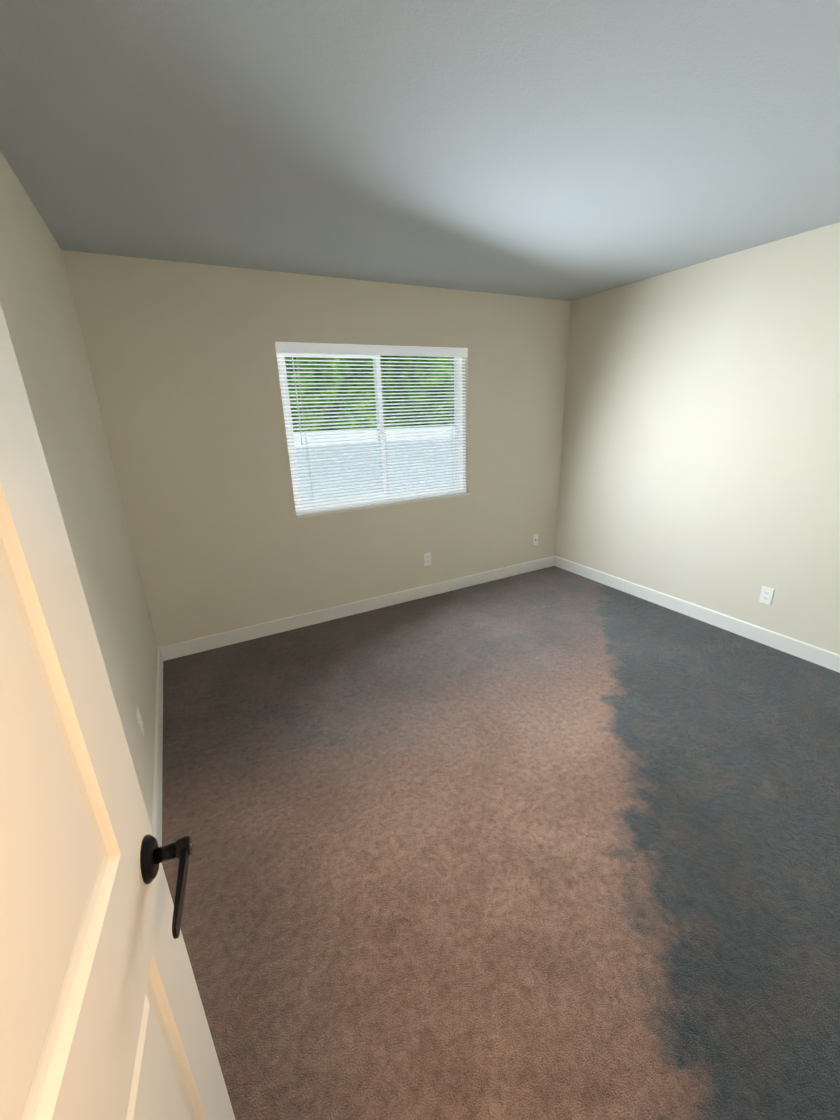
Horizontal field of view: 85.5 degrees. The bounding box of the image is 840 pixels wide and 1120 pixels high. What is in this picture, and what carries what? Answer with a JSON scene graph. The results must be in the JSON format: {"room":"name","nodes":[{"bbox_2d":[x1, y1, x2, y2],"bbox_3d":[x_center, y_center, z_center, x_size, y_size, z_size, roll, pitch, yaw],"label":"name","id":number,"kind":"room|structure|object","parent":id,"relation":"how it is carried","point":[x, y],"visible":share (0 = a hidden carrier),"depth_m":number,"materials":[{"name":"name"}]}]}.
{"room":"empty bedroom","nodes":[
{"label":"empty bedroom","id":0,"kind":"room"},
{"bbox_2d":[0,151,157,827],"bbox_3d":[-1.086,0.001,1.267,0.160,2.440,3.451,-11,20,-26],"label":"wall","id":1,"kind":"structure","parent":0,"point":[39,311],"depth_m":1.75,"materials":[{"name":"paint"}]},
{"bbox_2d":[136,707,143,738],"bbox_3d":[-1.174,0.683,1.909,0.008,0.114,0.070,-11,20,-26],"label":"electrical outlet","id":2,"kind":"object","parent":1,"relation":"attached to","point":[139,720],"visible":0.96,"depth_m":1.89,"materials":[{"name":"white plastic"}]},
{"bbox_2d":[152,648,162,846],"bbox_3d":[-0.994,1.080,1.715,0.014,0.105,3.317,-11,20,-26],"label":"baseboard","id":3,"kind":"structure","parent":1,"relation":"attached to","point":[157,798],"depth_m":2.13,"materials":[{"name":"white paint"}]},
{"bbox_2d":[61,250,569,646],"bbox_3d":[-0.276,-0.804,3.618,3.941,2.440,0.160,-11,20,-26],"label":"wall","id":4,"kind":"structure","parent":0,"point":[182,360],"depth_m":3.14,"materials":[{"name":"paint"}]},
{"bbox_2d":[158,556,554,660],"bbox_3d":[-0.194,0.327,3.910,3.621,0.105,0.014,-11,20,-26],"label":"baseboard","id":5,"kind":"structure","parent":4,"relation":"attached to","point":[197,645],"depth_m":3.67,"materials":[{"name":"white paint"}]},
{"bbox_2d":[276,353,462,511],"bbox_3d":[-0.316,-1.037,3.567,1.508,1.157,0.067,-11,20,-26],"label":"window","id":6,"kind":"structure","parent":4,"relation":"in","point":[328,355],"depth_m":3.52,"materials":[{"name":"white plastic"}]},
{"bbox_2d":[275,342,467,513],"bbox_3d":[-0.274,-1.016,3.492,1.504,1.152,0.054,-11,20,-26],"label":"window blinds","id":7,"kind":"object","parent":6,"relation":"attached to","point":[321,348],"visible":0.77,"depth_m":3.44,"materials":[{"name":"white plastic"}]},
{"bbox_2d":[296,492,468,518],"bbox_3d":[-0.258,-0.458,3.684,1.508,0.020,0.098,-11,20,-26],"label":"window sill","id":8,"kind":"structure","parent":4,"relation":"attached to","point":[318,513],"depth_m":3.61,"materials":[{"name":"white paint"}]},
{"bbox_2d":[424,552,430,565],"bbox_3d":[0.067,-0.007,3.957,0.070,0.114,0.008,-11,20,-26],"label":"electrical outlet","id":9,"kind":"object","parent":4,"relation":"attached to","point":[427,558],"visible":1,"depth_m":3.95,"materials":[{"name":"white plastic"}]},
{"bbox_2d":[532,534,537,545],"bbox_3d":[1.147,-0.199,4.499,0.070,0.114,0.016,-11,20,-26],"label":"jack","id":10,"kind":"object","parent":4,"relation":"attached to","point":[535,540],"visible":1,"depth_m":4.50,"materials":[{"name":"white plastic"}]},
{"bbox_2d":[0,0,839,300],"bbox_3d":[0.495,-1.570,1.765,3.941,0.120,3.611,-11,20,-26],"label":"ceiling","id":11,"kind":"structure","parent":0,"point":[568,150],"depth_m":1.48,"materials":[{"name":"grey paint"}]},
{"bbox_2d":[162,566,839,1119],"bbox_3d":[0.585,0.860,2.566,3.941,0.120,3.611,-11,20,-26],"label":"floor","id":12,"kind":"structure","parent":0,"point":[552,842],"depth_m":1.66,"materials":[{"name":"carpet"}]},
{"bbox_2d":[555,222,839,654],"bbox_3d":[2.243,-0.670,2.929,0.160,2.440,3.451,-11,20,-26],"label":"wall","id":13,"kind":"structure","parent":0,"point":[700,458],"depth_m":3.10,"materials":[{"name":"paint"}]},
{"bbox_2d":[554,556,839,672],"bbox_3d":[2.182,0.440,3.301,0.014,0.105,3.317,-11,20,-26],"label":"baseboard","id":14,"kind":"structure","parent":13,"relation":"attached to","point":[809,652],"depth_m":3.32,"materials":[{"name":"white paint"}]},
{"bbox_2d":[759,586,773,604],"bbox_3d":[2.292,0.236,3.004,0.008,0.114,0.070,-11,20,-26],"label":"electrical outlet","id":15,"kind":"object","parent":13,"relation":"attached to","point":[766,595],"visible":1,"depth_m":3.00,"materials":[{"name":"white plastic"}]},
{"bbox_3d":[1.366,0.099,0.696,3.621,2.440,0.120,-11,20,-26],"label":"wall","id":16,"kind":"structure","parent":0,"visible":0},
{"bbox_2d":[0,303,235,1119],"bbox_3d":[-0.307,0.472,0.369,0.154,2.030,0.728,-9,19,-19],"label":"door","id":17,"kind":"structure","parent":16,"relation":"in","point":[102,1015],"depth_m":0.48,"materials":[{"name":"beige paint"}]},
{"label":"outside","id":18,"kind":"structure","parent":0,"visible":0},
{"bbox_2d":[294,426,454,501],"bbox_3d":[-1.946,0.475,9.734,19.000,6.300,3.500,-7,19,-16],"label":"roof","id":19,"kind":"structure","parent":18,"point":[373,460],"depth_m":7.60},
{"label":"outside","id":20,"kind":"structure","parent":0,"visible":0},
{"bbox_2d":[285,355,453,431],"bbox_3d":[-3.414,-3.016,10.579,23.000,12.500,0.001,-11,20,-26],"label":"trees","id":21,"kind":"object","parent":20,"point":[353,374],"depth_m":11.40,"materials":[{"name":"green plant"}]}
]}

